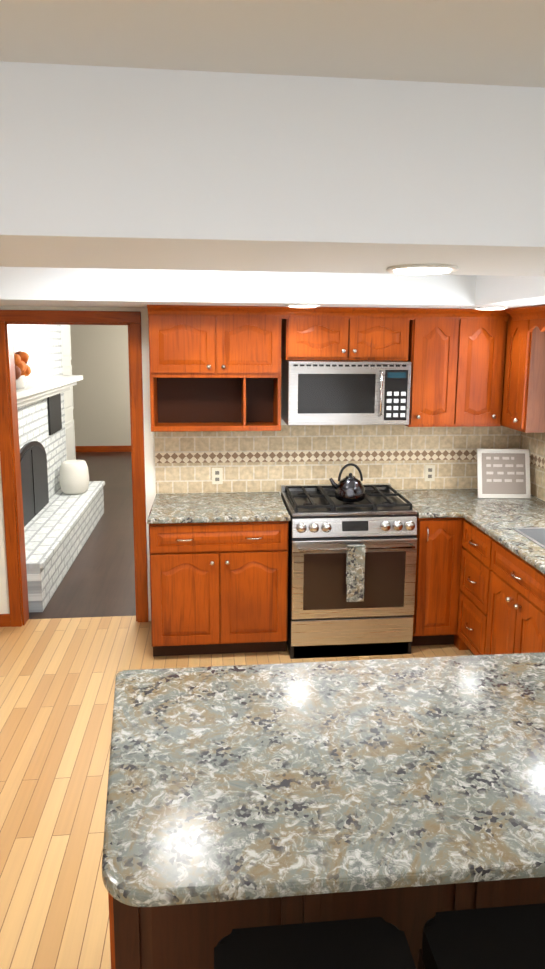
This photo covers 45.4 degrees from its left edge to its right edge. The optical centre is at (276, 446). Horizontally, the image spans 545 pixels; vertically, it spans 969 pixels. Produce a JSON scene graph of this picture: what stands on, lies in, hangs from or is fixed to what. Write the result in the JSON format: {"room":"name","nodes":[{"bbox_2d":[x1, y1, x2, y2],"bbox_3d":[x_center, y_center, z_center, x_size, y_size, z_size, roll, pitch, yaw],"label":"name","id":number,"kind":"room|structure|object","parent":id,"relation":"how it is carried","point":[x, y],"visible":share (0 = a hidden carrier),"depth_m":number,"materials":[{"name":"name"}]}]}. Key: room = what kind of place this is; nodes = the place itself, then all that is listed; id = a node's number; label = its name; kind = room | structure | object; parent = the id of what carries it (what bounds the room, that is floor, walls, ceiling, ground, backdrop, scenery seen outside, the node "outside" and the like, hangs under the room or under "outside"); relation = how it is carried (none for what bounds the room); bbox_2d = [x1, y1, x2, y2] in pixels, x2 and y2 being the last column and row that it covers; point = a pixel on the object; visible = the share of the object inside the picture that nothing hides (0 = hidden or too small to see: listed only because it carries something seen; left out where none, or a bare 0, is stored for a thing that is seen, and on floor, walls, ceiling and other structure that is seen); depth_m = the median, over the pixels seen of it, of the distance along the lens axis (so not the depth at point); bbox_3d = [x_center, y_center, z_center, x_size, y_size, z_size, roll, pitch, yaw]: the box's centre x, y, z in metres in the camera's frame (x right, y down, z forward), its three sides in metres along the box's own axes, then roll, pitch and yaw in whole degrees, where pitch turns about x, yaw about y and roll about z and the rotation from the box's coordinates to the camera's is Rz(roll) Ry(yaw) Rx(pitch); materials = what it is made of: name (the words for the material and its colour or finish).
{"room":"kitchen","nodes":[
{"label":"kitchen","id":0,"kind":"room"},
{"bbox_2d":[70,325,130,445],"bbox_3d":[-2.564,-1.190,11.389,6.480,2.580,0.100,-1,9,-6],"label":"wall","id":1,"kind":"structure","parent":0,"point":[101,389],"depth_m":11.29,"materials":[{"name":"beige paint"}]},
{"bbox_2d":[75,446,130,451],"bbox_3d":[-2.577,0.039,11.527,6.500,0.110,0.015,-1,9,-6],"label":"baseboard","id":2,"kind":"structure","parent":1,"relation":"attached to","point":[102,448],"depth_m":11.47,"materials":[{"name":"brown wood"}]},
{"bbox_2d":[0,452,472,968],"bbox_3d":[-1.698,1.256,4.643,7.050,0.100,14.300,-1,9,-6],"label":"floor","id":3,"kind":"structure","parent":0,"point":[57,681],"depth_m":3.31,"materials":[{"name":"brown wood"}]},
{"bbox_2d":[13,324,104,611],"bbox_3d":[-2.402,-0.244,5.821,1.210,2.478,2.790,-1,9,-6],"label":"fireplace","id":4,"kind":"object","parent":3,"relation":"on","point":[59,525],"visible":0.6,"depth_m":5.93,"materials":[{"name":"brick"}]},
{"bbox_2d":[14,351,30,388],"bbox_3d":[-1.995,-0.613,5.080,0.194,0.303,0.691,-1,9,-6],"label":"mantel decor","id":5,"kind":"object","parent":4,"relation":"on","point":[22,370],"visible":0.56,"depth_m":4.91,"materials":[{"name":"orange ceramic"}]},
{"bbox_2d":[59,460,88,494],"bbox_3d":[-2.108,0.320,6.792,0.300,0.330,0.300,-1,9,-6],"label":"vase","id":6,"kind":"object","parent":4,"relation":"on","point":[74,477],"visible":1,"depth_m":6.68,"materials":[{"name":"white ceramic"}]},
{"bbox_2d":[62,353,68,459],"bbox_3d":[-2.981,-0.573,8.091,0.520,2.400,0.610,-1,9,-6],"label":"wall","id":7,"kind":"structure","parent":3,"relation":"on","point":[63,354],"depth_m":8.50,"materials":[{"name":"white paint"}]},
{"bbox_2d":[61,325,75,459],"bbox_3d":[-3.043,-0.671,8.705,0.520,2.400,0.640,-1,9,-6],"label":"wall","id":8,"kind":"structure","parent":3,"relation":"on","point":[68,394],"depth_m":8.75,"materials":[{"name":"white"}]},
{"bbox_2d":[149,521,287,656],"bbox_3d":[-0.374,0.836,4.241,0.830,0.876,0.618,-1,9,-6],"label":"base cabinet","id":9,"kind":"object","parent":3,"relation":"on","point":[219,588],"depth_m":3.93,"materials":[{"name":"brown wood"}]},
{"bbox_2d":[147,492,290,523],"bbox_3d":[-0.368,0.383,4.156,0.843,0.034,0.643,-1,9,-6],"label":"countertop","id":10,"kind":"structure","parent":9,"relation":"on","point":[238,506],"depth_m":4.05,"materials":[{"name":"stone"}]},
{"bbox_2d":[214,917,415,968],"bbox_3d":[0.089,1.260,1.223,0.428,1.002,0.492,-1,9,-6],"label":"bar stool","id":11,"kind":"object","parent":3,"relation":"on","point":[372,943],"visible":1,"depth_m":1.36,"materials":[{"name":"black leather"}]},
{"bbox_2d":[108,877,544,968],"bbox_3d":[0.784,1.215,1.927,2.430,0.875,0.692,-1,9,-6],"label":"base cabinet","id":12,"kind":"object","parent":3,"relation":"on","point":[187,936],"visible":0.15,"depth_m":1.58,"materials":[{"name":"brown wood"}]},
{"bbox_2d":[102,652,544,906],"bbox_3d":[0.443,0.779,1.722,1.817,0.034,0.870,-1,9,-6],"label":"countertop","id":13,"kind":"structure","parent":12,"relation":"on","point":[239,782],"depth_m":1.55,"materials":[{"name":"stone"}]},
{"bbox_2d":[281,483,416,658],"bbox_3d":[0.443,0.793,4.255,0.766,0.967,0.721,-1,9,-6],"label":"range","id":14,"kind":"object","parent":3,"relation":"on","point":[351,576],"visible":0.92,"depth_m":3.97,"materials":[{"name":"grey metal"}]},
{"bbox_2d":[329,463,365,501],"bbox_3d":[0.439,0.217,4.053,0.229,0.231,0.192,-1,9,-6],"label":"tea kettle","id":15,"kind":"object","parent":14,"relation":"on","point":[349,488],"visible":1,"depth_m":4.00,"materials":[{"name":"grey metal"}]},
{"bbox_2d":[411,517,464,645],"bbox_3d":[0.984,0.823,4.378,0.300,0.876,0.618,-1,9,-6],"label":"base cabinet","id":16,"kind":"object","parent":3,"relation":"on","point":[439,540],"depth_m":4.07,"materials":[{"name":"brown wood"}]},
{"bbox_2d":[418,903,544,968],"bbox_3d":[0.536,1.256,1.268,0.428,1.002,0.492,-1,9,-6],"label":"bar stool","id":17,"kind":"object","parent":3,"relation":"on","point":[508,937],"visible":1,"depth_m":1.39,"materials":[{"name":"black leather"}]},
{"bbox_2d":[454,519,544,654],"bbox_3d":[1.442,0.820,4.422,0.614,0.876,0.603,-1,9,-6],"label":"base cabinet","id":18,"kind":"object","parent":3,"relation":"on","point":[502,601],"depth_m":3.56,"materials":[{"name":"brown wood"}]},
{"bbox_2d":[396,489,544,573],"bbox_3d":[1.425,0.570,3.067,0.936,0.034,3.201,-1,9,-6],"label":"countertop","id":19,"kind":"structure","parent":18,"relation":"on","point":[497,518],"depth_m":3.99,"materials":[{"name":"stone"}]},
{"bbox_2d":[477,449,530,498],"bbox_3d":[1.520,0.183,4.371,0.350,0.323,0.096,0,9,0],"label":"sign","id":20,"kind":"object","parent":19,"relation":"on","point":[503,473],"visible":1,"depth_m":4.37,"materials":[{"name":"beige"}]},
{"bbox_2d":[513,527,544,548],"bbox_3d":[1.542,0.605,3.352,0.382,0.194,0.672,-1,9,-6],"label":"sink basin","id":21,"kind":"object","parent":19,"relation":"in","point":[536,535],"visible":0.35,"depth_m":3.65,"materials":[{"name":"silver metal"}]},
{"bbox_2d":[0,306,543,620],"bbox_3d":[-0.278,0.493,1.000,4.940,2.580,7.100,-1,9,-6],"label":"wall","id":22,"kind":"structure","parent":0,"point":[149,454],"depth_m":4.37,"materials":[{"name":"beige paint"}]},
{"bbox_2d":[0,614,10,626],"bbox_3d":[-2.069,1.206,4.335,0.530,0.090,0.215,-1,9,-6],"label":"baseboard","id":23,"kind":"structure","parent":22,"relation":"attached to","point":[4,620],"depth_m":4.45,"materials":[{"name":"brown wood"}]},
{"bbox_2d":[0,310,148,626],"bbox_3d":[-1.356,0.170,4.402,0.930,2.125,0.140,-1,9,-6],"label":"door frame","id":24,"kind":"structure","parent":22,"relation":"attached to","point":[14,530],"depth_m":4.31,"materials":[{"name":"brown wood"}]},
{"bbox_2d":[147,305,282,380],"bbox_3d":[-0.389,-0.662,4.146,0.810,0.432,0.328,-1,9,-6],"label":"upper cabinet","id":25,"kind":"object","parent":22,"relation":"attached to","point":[215,368],"depth_m":3.99,"materials":[{"name":"brown wood"}]},
{"bbox_2d":[212,468,222,483],"bbox_3d":[-0.405,0.201,4.438,0.072,0.115,0.008,-1,9,-6],"label":"electrical outlet","id":26,"kind":"object","parent":22,"relation":"attached to","point":[217,475],"depth_m":4.44,"materials":[{"name":"beige plastic"}]},
{"bbox_2d":[283,307,350,359],"bbox_3d":[0.239,-0.722,4.201,0.391,0.322,0.328,-1,9,-6],"label":"upper cabinet","id":27,"kind":"object","parent":22,"relation":"attached to","point":[316,333],"depth_m":4.04,"materials":[{"name":"brown wood"}]},
{"bbox_2d":[281,360,410,425],"bbox_3d":[0.436,-0.355,4.218,0.770,0.395,0.430,-1,9,-6],"label":"over-the-range microwave","id":28,"kind":"object","parent":27,"relation":"attached to","point":[344,392],"visible":1,"depth_m":4.05,"materials":[{"name":"silver metal"}]},
{"bbox_2d":[154,425,517,493],"bbox_3d":[0.451,0.079,4.514,2.550,0.462,0.010,-1,9,-6],"label":"tile backsplash","id":29,"kind":"structure","parent":22,"relation":"attached to","point":[398,457],"depth_m":4.49,"materials":[{"name":"beige tile"}]},
{"bbox_2d":[351,307,414,361],"bbox_3d":[0.627,-0.725,4.240,0.390,0.322,0.328,-1,9,-6],"label":"upper cabinet","id":30,"kind":"object","parent":22,"relation":"attached to","point":[379,334],"depth_m":4.08,"materials":[{"name":"brown wood"}]},
{"bbox_2d":[425,465,434,480],"bbox_3d":[1.078,0.187,4.587,0.072,0.115,0.008,-1,9,-6],"label":"electrical outlet","id":31,"kind":"object","parent":22,"relation":"attached to","point":[429,469],"depth_m":4.59,"materials":[{"name":"beige plastic"}]},
{"bbox_2d":[405,308,462,426],"bbox_3d":[0.989,-0.519,4.310,0.300,0.747,0.328,-1,9,-6],"label":"upper cabinet","id":32,"kind":"object","parent":22,"relation":"attached to","point":[437,343],"depth_m":4.15,"materials":[{"name":"brown wood"}]},
{"bbox_2d":[459,309,508,426],"bbox_3d":[1.297,-0.522,4.341,0.319,0.747,0.328,-1,9,-6],"label":"upper cabinet","id":33,"kind":"object","parent":22,"relation":"attached to","point":[481,374],"depth_m":4.18,"materials":[{"name":"brown wood"}]},
{"bbox_2d":[501,305,544,432],"bbox_3d":[1.630,-0.476,4.073,0.288,0.747,0.289,-1,9,-6],"label":"upper cabinet","id":34,"kind":"object","parent":22,"relation":"attached to","point":[523,402],"depth_m":3.97,"materials":[{"name":"brown wood"}]},
{"bbox_2d":[518,431,544,500],"bbox_3d":[1.888,0.320,3.076,0.011,0.462,3.199,-1,9,-6],"label":"tile backsplash","id":35,"kind":"structure","parent":22,"relation":"attached to","point":[535,442],"depth_m":4.40,"materials":[{"name":"beige tile"}]},
{"bbox_2d":[0,0,544,308],"bbox_3d":[-0.270,-0.568,0.830,4.940,0.430,7.100,-1,9,-6],"label":"ceiling","id":36,"kind":"structure","parent":0,"point":[325,153],"depth_m":1.36,"materials":[{"name":"white paint"}]},
{"bbox_2d":[286,304,319,307],"label":"ceiling lights","id":37,"kind":"object","parent":36,"relation":"attached to","point":[289,305],"depth_m":3.74,"materials":[{"name":"white"}]},
{"bbox_2d":[387,264,458,274],"label":"ceiling lights","id":38,"kind":"object","parent":36,"relation":"attached to","point":[419,269],"depth_m":1.83,"materials":[{"name":"white"}]},
{"bbox_2d":[473,307,507,309],"label":"ceiling lights","id":39,"kind":"object","parent":36,"relation":"attached to","point":[477,308],"depth_m":3.86,"materials":[{"name":"white"}]}
]}

